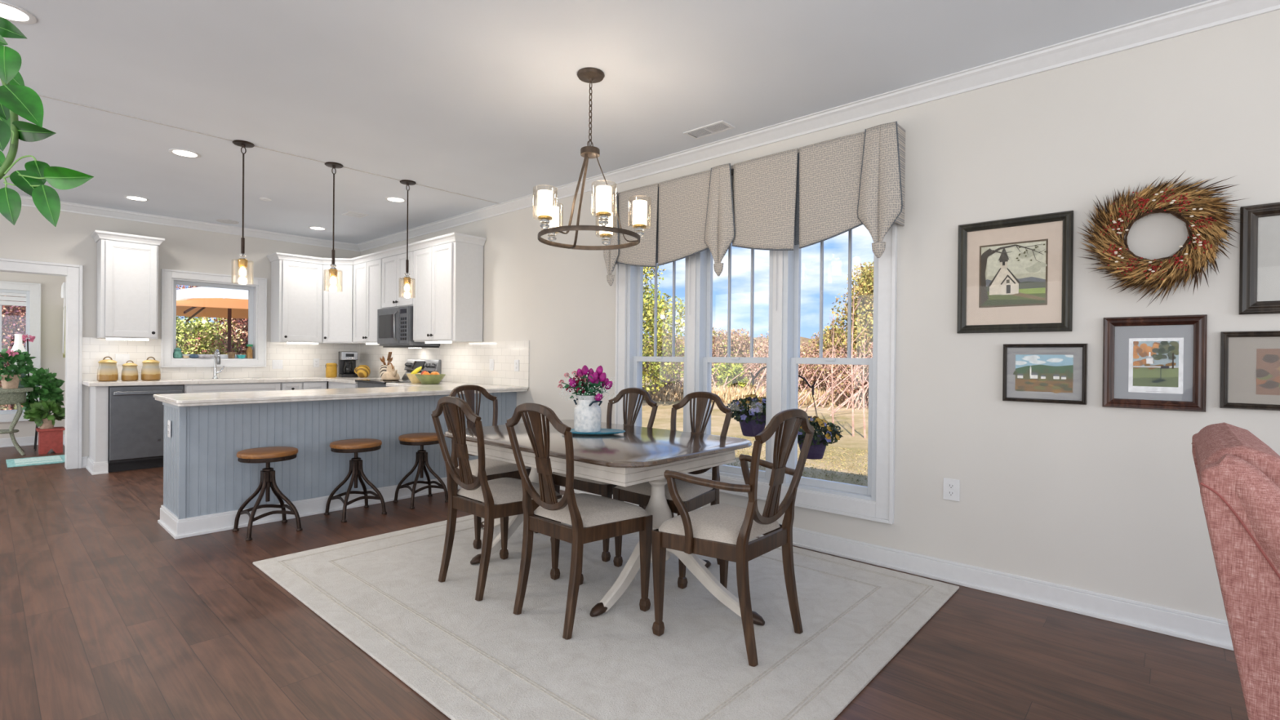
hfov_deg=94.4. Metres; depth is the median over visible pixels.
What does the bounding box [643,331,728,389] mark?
thicket
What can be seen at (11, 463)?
door mat
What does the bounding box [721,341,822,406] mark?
thicket
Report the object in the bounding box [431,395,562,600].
dining chair
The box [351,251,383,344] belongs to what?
upper cabinet
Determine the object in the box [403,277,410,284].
socket
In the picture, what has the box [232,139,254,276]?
pendant light
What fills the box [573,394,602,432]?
jug vase
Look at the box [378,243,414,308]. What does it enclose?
upper cabinet
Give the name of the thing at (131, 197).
recessed light
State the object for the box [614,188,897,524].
trim
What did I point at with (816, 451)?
basket pot
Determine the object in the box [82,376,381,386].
countertop
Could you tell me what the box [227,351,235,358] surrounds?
glass tumbler
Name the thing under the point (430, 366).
range
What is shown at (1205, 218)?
wreath
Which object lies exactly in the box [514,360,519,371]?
wall outlet
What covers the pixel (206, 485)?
base cabinet
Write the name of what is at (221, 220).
ceiling speaker
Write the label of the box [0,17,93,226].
leaves
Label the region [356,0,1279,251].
trim
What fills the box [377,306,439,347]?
microwave
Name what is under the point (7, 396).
table
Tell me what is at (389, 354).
wooden spatula
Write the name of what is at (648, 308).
leafy tree
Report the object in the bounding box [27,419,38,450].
plant stand
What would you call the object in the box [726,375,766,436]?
hanging basket
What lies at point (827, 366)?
thicket
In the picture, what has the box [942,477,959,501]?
wall outlet
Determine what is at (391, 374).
tea kettle
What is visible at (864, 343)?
bare sapling
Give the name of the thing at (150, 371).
ceramic canister
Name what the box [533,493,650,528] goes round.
seat cushion
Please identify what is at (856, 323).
leafy tree
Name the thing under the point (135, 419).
dishwasher
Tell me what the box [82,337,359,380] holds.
backsplash
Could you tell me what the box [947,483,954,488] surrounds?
receptacle
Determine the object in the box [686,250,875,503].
trim
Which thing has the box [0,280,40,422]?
trim
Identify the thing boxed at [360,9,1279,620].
wall
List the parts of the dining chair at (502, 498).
leg, crest rail, shield frame, leg, seat rail, leg, leg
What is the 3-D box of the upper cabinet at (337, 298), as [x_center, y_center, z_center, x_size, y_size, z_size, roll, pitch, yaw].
[-3.906,-0.764,7.863,0.633,1.088,0.633,1,0,42]
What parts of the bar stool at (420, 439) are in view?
leg, leg, seat, screw post, leg, leg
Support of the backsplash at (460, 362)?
attached to the wall at (1091, 496)
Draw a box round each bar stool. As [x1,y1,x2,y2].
[232,446,302,540]
[324,438,386,522]
[393,432,448,509]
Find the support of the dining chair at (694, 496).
on the area rug at (470, 659)
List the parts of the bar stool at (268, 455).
leg, leg, seat, screw post, leg, leg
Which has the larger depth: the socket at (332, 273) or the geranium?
the geranium
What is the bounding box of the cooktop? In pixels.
[355,378,410,384]
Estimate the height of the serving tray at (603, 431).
0.018 m
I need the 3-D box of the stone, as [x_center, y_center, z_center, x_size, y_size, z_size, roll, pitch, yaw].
[-5.229,-0.044,6.954,0.100,0.052,0.100,1,0,42]
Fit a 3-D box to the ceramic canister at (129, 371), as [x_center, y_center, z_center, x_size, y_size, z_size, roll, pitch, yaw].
[-5.406,0.112,6.282,0.139,0.216,0.139,0,0,-44]
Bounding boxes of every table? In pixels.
[0,386,33,455]
[444,419,764,626]
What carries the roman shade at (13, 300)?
attached to the window at (27, 292)
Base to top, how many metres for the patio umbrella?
2.803 m
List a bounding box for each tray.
[570,428,625,435]
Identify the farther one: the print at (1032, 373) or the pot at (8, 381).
the pot at (8, 381)
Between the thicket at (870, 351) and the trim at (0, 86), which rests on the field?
the thicket at (870, 351)
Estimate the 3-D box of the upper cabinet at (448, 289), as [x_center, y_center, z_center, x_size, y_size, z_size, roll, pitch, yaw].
[-2.081,-0.732,6.392,0.903,1.106,0.375,1,0,42]
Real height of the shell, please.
0.050 m
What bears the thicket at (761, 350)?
on the field
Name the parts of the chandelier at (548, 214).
arm, arm, chain, arm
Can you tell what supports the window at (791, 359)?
in the wall at (1091, 496)
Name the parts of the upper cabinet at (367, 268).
door, crown molding, door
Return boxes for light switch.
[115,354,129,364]
[272,360,282,368]
[489,359,493,370]
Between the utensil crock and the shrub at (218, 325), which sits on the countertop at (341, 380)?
the utensil crock
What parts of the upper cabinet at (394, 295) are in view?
door, crown molding, door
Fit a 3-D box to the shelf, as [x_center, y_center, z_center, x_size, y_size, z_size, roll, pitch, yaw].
[-7.491,0.840,6.937,0.320,0.025,0.320,1,0,42]
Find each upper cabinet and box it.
[90,230,164,340]
[266,252,323,344]
[320,257,363,344]
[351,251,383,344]
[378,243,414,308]
[410,232,486,343]
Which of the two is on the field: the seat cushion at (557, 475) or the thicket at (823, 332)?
the thicket at (823, 332)
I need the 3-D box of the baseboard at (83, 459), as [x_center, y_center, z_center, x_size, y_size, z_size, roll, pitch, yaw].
[-5.831,1.073,6.223,0.026,0.115,0.045,1,0,42]
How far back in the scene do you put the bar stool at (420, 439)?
4.88 m
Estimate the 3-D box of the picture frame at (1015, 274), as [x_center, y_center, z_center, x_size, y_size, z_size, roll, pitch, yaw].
[1.908,-0.434,3.040,0.505,0.585,0.027,1,0,42]
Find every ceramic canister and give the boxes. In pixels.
[97,356,118,381]
[120,360,138,381]
[141,356,160,380]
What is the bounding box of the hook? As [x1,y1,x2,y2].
[750,365,815,387]
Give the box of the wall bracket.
[61,282,66,297]
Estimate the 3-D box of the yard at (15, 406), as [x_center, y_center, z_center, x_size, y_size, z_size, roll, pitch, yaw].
[-27.020,1.561,-0.081,160.000,0.200,43.710,1,0,42]
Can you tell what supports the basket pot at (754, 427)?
on the hanging basket at (752, 421)
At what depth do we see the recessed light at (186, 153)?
4.53 m
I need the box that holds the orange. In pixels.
[430,370,438,374]
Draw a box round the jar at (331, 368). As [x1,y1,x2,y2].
[324,363,337,377]
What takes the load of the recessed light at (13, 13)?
in the ceiling
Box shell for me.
[198,354,213,358]
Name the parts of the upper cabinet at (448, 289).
door, door, crown molding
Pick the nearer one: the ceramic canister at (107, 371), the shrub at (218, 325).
the ceramic canister at (107, 371)
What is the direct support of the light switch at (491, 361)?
attached to the backsplash at (460, 362)
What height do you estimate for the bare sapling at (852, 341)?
3.401 m
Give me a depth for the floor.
2.48 m
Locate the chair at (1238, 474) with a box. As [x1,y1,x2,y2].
[1191,422,1279,719]
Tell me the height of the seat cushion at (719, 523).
0.058 m
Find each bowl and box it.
[236,355,245,358]
[406,373,421,383]
[414,373,445,384]
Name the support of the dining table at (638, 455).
on the area rug at (470, 659)
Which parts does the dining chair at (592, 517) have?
leg, crest rail, shield frame, leg, leg, seat rail, leg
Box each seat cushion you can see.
[456,457,531,476]
[457,477,560,504]
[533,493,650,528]
[552,471,609,484]
[614,478,713,502]
[653,503,782,544]
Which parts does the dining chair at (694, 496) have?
leg, seat rail, leg, shield frame, crest rail, leg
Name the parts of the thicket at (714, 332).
crown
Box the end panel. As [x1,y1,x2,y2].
[85,386,108,475]
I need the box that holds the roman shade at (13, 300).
[0,292,26,306]
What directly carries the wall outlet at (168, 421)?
attached to the base cabinet at (206, 485)
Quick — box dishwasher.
[107,384,183,472]
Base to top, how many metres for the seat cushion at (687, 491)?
0.058 m
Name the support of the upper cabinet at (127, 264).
attached to the wall at (33, 237)
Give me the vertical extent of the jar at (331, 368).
0.187 m
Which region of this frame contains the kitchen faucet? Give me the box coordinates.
[212,349,224,378]
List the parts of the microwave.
door, handle, control panel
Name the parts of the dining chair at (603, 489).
leg, seat rail, leg, shield frame, crest rail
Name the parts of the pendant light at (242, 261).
rod, bulb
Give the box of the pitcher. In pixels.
[354,364,370,377]
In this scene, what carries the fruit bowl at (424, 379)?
on the countertop at (407, 388)
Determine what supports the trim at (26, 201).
attached to the wall at (33, 237)
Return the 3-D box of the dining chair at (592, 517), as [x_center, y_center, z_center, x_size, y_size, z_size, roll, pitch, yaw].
[-0.304,0.687,2.787,0.517,0.997,0.537,1,0,42]
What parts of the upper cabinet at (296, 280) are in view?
crown molding, door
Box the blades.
[662,427,867,485]
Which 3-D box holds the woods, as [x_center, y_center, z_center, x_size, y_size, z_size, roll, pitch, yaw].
[-11.513,-0.749,64.198,116.664,6.185,28.534,0,0,-10]
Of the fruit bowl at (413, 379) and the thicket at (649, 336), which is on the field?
the thicket at (649, 336)
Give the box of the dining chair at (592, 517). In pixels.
[505,402,653,639]
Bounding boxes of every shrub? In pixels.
[0,306,26,409]
[176,284,248,355]
[176,315,244,354]
[186,324,243,355]
[711,355,754,391]
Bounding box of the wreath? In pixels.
[1077,173,1250,306]
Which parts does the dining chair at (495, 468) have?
leg, shield frame, crest rail, leg, seat rail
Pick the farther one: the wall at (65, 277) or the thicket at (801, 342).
the thicket at (801, 342)
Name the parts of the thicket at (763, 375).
crown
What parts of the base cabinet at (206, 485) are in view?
corner trim, trim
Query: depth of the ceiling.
3.30 m
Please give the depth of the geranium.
6.88 m
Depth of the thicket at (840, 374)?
20.93 m
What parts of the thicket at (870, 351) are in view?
crown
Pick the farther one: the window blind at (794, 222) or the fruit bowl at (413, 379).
the fruit bowl at (413, 379)
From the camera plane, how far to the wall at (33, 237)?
6.40 m
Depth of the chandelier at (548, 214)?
3.18 m
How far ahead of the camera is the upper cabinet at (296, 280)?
7.43 m
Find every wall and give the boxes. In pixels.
[0,205,360,457]
[0,271,65,438]
[64,276,66,435]
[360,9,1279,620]
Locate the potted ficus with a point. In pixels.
(50, 389)
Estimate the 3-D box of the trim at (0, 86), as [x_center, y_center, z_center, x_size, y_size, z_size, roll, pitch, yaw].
[-3.614,-1.584,3.500,0.015,0.014,6.750,1,0,42]
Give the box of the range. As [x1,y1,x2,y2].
[355,359,440,387]
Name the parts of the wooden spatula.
blade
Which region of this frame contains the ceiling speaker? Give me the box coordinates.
[215,218,239,223]
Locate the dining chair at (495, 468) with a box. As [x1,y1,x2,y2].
[443,384,537,549]
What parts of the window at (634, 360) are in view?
sash, sash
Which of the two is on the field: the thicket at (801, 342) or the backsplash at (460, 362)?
the thicket at (801, 342)
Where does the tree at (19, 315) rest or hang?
on the yard at (15, 406)
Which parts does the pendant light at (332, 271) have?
rod, bulb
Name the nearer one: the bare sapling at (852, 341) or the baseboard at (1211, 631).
the baseboard at (1211, 631)
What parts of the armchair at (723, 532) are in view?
leg, armrest, seat rail, leg, leg, armrest, shield frame, crest rail, leg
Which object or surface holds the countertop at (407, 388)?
on the base cabinet at (206, 485)
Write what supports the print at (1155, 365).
attached to the picture frame at (1154, 362)
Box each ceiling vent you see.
[342,211,368,217]
[683,120,735,139]
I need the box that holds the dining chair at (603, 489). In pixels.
[550,387,657,562]
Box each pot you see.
[0,374,21,388]
[39,417,55,428]
[739,412,765,436]
[797,433,826,459]
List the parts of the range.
panel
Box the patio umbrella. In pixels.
[176,297,248,351]
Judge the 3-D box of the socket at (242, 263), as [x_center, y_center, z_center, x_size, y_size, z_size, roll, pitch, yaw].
[-2.892,-0.703,4.317,0.061,0.053,0.062,1,0,42]
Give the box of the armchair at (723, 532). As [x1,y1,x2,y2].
[651,408,814,666]
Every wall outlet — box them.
[167,420,170,437]
[313,358,319,367]
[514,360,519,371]
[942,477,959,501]
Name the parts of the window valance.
edge trim, hem trim, swag panel, hem trim, swag panel, edge trim, edge trim, hem trim, swag panel, hem trim, swag panel, edge trim, edge trim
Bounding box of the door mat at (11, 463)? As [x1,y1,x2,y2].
[5,454,64,467]
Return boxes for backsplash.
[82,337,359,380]
[359,340,529,386]
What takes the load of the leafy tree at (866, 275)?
on the field
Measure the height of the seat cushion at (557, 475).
0.058 m
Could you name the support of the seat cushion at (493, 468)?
on the dining chair at (495, 468)
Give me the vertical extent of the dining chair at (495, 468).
0.997 m
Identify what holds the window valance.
attached to the wall at (1091, 496)
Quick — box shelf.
[0,429,19,434]
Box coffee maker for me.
[337,351,358,377]
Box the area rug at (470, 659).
[253,493,959,719]
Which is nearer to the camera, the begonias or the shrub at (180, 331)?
the begonias
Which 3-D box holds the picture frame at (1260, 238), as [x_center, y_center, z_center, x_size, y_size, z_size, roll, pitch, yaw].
[2.712,-0.414,2.316,0.520,0.452,0.028,1,0,42]
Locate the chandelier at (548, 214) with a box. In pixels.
[537,66,647,250]
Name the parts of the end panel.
trim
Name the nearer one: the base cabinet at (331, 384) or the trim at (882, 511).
the trim at (882, 511)
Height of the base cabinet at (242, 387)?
0.874 m
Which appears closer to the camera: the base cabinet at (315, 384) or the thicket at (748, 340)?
the base cabinet at (315, 384)
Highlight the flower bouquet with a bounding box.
[557,364,615,402]
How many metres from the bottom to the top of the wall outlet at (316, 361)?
0.115 m
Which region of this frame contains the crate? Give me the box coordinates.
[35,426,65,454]
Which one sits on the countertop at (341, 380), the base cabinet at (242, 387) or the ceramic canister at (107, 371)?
the ceramic canister at (107, 371)
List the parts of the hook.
hook arm, hook arm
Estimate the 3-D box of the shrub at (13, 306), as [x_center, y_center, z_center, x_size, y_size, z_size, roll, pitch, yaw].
[-10.613,-0.061,11.140,2.709,3.259,2.783,0,0,-29]
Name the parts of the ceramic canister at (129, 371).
lid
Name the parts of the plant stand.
leg, leg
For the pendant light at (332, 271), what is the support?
hanging from the ceiling
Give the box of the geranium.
[0,348,37,388]
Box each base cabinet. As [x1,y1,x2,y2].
[157,391,516,539]
[183,382,280,393]
[280,381,327,390]
[328,381,357,388]
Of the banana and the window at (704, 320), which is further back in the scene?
the banana
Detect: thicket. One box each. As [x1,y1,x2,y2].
[642,328,684,388]
[642,336,680,386]
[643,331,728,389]
[680,326,760,387]
[711,328,761,386]
[711,328,768,387]
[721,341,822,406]
[725,341,821,390]
[742,342,819,389]
[755,343,868,405]
[798,337,871,409]
[798,342,868,408]
[800,332,831,391]
[804,328,854,383]
[804,342,872,411]
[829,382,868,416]
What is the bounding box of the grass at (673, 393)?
[642,382,868,407]
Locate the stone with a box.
[189,354,198,358]
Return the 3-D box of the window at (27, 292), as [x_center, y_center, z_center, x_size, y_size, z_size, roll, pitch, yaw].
[-8.300,-0.106,7.340,0.160,1.580,1.030,1,0,42]
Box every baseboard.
[0,434,65,447]
[81,456,87,467]
[520,479,1233,650]
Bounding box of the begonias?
[22,399,65,428]
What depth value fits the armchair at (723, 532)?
2.47 m
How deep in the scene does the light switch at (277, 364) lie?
7.55 m
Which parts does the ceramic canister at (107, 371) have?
lid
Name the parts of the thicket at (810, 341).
crown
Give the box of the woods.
[8,321,817,372]
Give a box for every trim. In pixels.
[0,85,499,204]
[0,257,82,469]
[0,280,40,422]
[19,195,360,252]
[160,268,266,367]
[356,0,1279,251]
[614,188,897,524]
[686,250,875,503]
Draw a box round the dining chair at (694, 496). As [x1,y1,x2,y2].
[613,391,732,588]
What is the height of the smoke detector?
0.015 m
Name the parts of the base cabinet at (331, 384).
drawer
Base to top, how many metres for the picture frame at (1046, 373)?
0.293 m
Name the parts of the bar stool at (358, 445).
leg, leg, seat, screw post, leg, leg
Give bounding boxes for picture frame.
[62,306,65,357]
[956,210,1073,333]
[1002,343,1087,404]
[1102,314,1207,412]
[1219,330,1279,410]
[1239,202,1279,315]
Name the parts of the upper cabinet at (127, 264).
crown molding, door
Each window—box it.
[0,288,30,413]
[171,277,257,359]
[626,252,688,431]
[694,244,773,483]
[782,225,878,501]
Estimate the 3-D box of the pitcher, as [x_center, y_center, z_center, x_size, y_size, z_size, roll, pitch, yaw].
[-3.643,0.147,7.806,0.170,0.165,0.170,1,0,-4]
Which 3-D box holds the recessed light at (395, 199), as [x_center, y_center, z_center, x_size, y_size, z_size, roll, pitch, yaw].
[-2.401,-1.575,5.827,0.200,0.007,0.200,1,0,42]
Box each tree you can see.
[0,295,26,410]
[642,264,672,342]
[642,266,684,393]
[813,326,866,386]
[822,261,873,379]
[830,282,873,390]
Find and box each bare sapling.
[820,314,850,424]
[828,283,870,436]
[845,333,871,438]
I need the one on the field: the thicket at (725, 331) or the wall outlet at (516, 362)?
the thicket at (725, 331)
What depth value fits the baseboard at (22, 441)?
7.61 m
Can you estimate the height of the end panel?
0.874 m
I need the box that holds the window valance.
[603,121,905,285]
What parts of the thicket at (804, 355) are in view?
crown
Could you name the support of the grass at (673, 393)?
on the field
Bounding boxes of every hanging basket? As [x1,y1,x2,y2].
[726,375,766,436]
[797,385,843,459]
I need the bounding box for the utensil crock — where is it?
[379,364,387,377]
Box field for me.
[641,371,868,486]
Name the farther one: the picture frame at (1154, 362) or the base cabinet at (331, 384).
the base cabinet at (331, 384)
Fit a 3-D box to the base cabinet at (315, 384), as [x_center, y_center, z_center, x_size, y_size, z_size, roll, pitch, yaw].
[-4.313,0.703,7.458,0.618,0.874,0.520,1,0,42]
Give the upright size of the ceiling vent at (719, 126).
0.006 m
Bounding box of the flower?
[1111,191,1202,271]
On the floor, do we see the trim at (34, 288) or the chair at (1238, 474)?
the chair at (1238, 474)
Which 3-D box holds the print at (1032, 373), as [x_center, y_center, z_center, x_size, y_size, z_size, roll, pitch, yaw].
[2.013,0.065,2.949,0.300,0.198,0.006,1,0,42]
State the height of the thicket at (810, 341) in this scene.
3.212 m
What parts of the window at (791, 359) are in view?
sash, sash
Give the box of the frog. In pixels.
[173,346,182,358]
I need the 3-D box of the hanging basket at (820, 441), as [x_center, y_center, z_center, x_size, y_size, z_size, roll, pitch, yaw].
[1.732,0.617,5.947,0.588,0.730,0.572,1,0,42]
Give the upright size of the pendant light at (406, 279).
1.020 m
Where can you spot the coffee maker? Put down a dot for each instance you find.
(347, 360)
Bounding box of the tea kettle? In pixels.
[381,362,399,380]
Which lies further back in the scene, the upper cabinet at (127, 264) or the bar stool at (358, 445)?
the upper cabinet at (127, 264)
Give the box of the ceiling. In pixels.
[0,0,1207,244]
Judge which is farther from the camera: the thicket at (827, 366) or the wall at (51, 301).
the thicket at (827, 366)
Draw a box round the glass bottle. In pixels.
[246,344,253,358]
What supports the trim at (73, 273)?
attached to the wall at (33, 237)
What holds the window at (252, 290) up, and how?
in the wall at (33, 237)
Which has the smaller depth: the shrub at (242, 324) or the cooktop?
the cooktop
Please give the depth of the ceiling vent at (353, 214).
6.45 m
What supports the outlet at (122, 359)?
attached to the backsplash at (297, 359)
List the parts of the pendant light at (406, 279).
bulb, rod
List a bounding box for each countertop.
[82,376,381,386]
[153,381,528,406]
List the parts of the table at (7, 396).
leg, leg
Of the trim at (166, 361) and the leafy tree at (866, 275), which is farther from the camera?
the leafy tree at (866, 275)
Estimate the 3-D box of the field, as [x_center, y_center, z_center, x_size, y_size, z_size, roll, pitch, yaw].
[17.647,1.590,94.285,220.000,0.200,156.290,1,0,42]
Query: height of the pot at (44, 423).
0.130 m
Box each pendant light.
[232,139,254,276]
[324,161,343,284]
[400,179,416,291]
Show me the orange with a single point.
(434, 372)
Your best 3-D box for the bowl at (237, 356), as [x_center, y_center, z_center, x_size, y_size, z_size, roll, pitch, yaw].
[-4.914,-0.040,7.303,0.100,0.045,0.100,1,0,42]
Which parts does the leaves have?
stem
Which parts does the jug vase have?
handle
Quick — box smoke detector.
[259,197,271,201]
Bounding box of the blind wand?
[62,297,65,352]
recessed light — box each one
[0,0,36,24]
[123,195,149,201]
[168,148,200,158]
[307,226,326,230]
[384,196,406,202]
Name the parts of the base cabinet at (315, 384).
drawer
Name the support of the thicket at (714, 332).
on the field
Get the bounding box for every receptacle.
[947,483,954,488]
[947,490,954,496]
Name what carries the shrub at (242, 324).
on the yard at (15, 406)
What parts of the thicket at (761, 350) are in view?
crown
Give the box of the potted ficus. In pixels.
[20,333,64,416]
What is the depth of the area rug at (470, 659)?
2.61 m
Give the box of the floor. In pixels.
[0,444,1248,719]
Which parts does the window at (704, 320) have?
sash, sash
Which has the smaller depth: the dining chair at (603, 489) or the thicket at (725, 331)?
the dining chair at (603, 489)
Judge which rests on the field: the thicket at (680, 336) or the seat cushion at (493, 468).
the thicket at (680, 336)
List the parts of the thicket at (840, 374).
crown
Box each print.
[978,239,1048,307]
[1013,354,1073,393]
[1128,337,1183,394]
[1256,348,1279,395]
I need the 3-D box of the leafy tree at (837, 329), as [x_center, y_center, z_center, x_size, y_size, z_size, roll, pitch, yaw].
[9.138,0.093,25.636,3.450,3.201,3.488,1,0,30]
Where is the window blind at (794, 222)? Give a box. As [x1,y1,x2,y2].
[688,222,795,315]
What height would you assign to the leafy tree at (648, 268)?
7.718 m
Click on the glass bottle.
(249, 351)
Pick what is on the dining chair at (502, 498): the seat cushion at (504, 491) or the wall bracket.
the seat cushion at (504, 491)
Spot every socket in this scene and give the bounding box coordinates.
[237,258,248,267]
[328,269,337,276]
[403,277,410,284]
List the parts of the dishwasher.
kick plate, handle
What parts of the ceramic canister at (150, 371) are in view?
lid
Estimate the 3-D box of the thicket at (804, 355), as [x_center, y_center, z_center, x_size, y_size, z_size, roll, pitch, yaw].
[6.332,0.510,22.758,5.190,2.365,4.667,1,0,43]
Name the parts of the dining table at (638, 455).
leg, leg, leg, leg, leg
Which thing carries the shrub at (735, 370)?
on the field
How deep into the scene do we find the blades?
9.62 m
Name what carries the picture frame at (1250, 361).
attached to the wall at (1091, 496)
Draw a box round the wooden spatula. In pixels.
[386,351,391,364]
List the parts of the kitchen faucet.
spout, lever handle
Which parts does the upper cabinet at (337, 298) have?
door, crown molding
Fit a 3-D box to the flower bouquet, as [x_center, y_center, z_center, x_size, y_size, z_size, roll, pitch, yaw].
[-0.306,0.167,3.488,0.337,0.273,0.327,1,0,42]
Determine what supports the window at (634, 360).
in the wall at (1091, 496)
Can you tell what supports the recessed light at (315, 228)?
in the ceiling
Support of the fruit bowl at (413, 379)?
on the countertop at (407, 388)
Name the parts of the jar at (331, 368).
lid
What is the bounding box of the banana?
[412,366,422,373]
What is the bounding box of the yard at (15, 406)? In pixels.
[0,386,17,410]
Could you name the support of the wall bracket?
attached to the wall at (65, 277)
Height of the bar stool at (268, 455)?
0.553 m
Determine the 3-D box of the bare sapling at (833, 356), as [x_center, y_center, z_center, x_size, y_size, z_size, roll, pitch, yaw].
[4.785,0.245,14.685,0.946,2.901,0.809,1,0,34]
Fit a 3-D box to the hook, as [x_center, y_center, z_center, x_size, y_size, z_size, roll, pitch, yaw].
[1.438,0.877,6.003,0.649,1.644,0.047,1,0,15]
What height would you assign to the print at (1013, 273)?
0.329 m

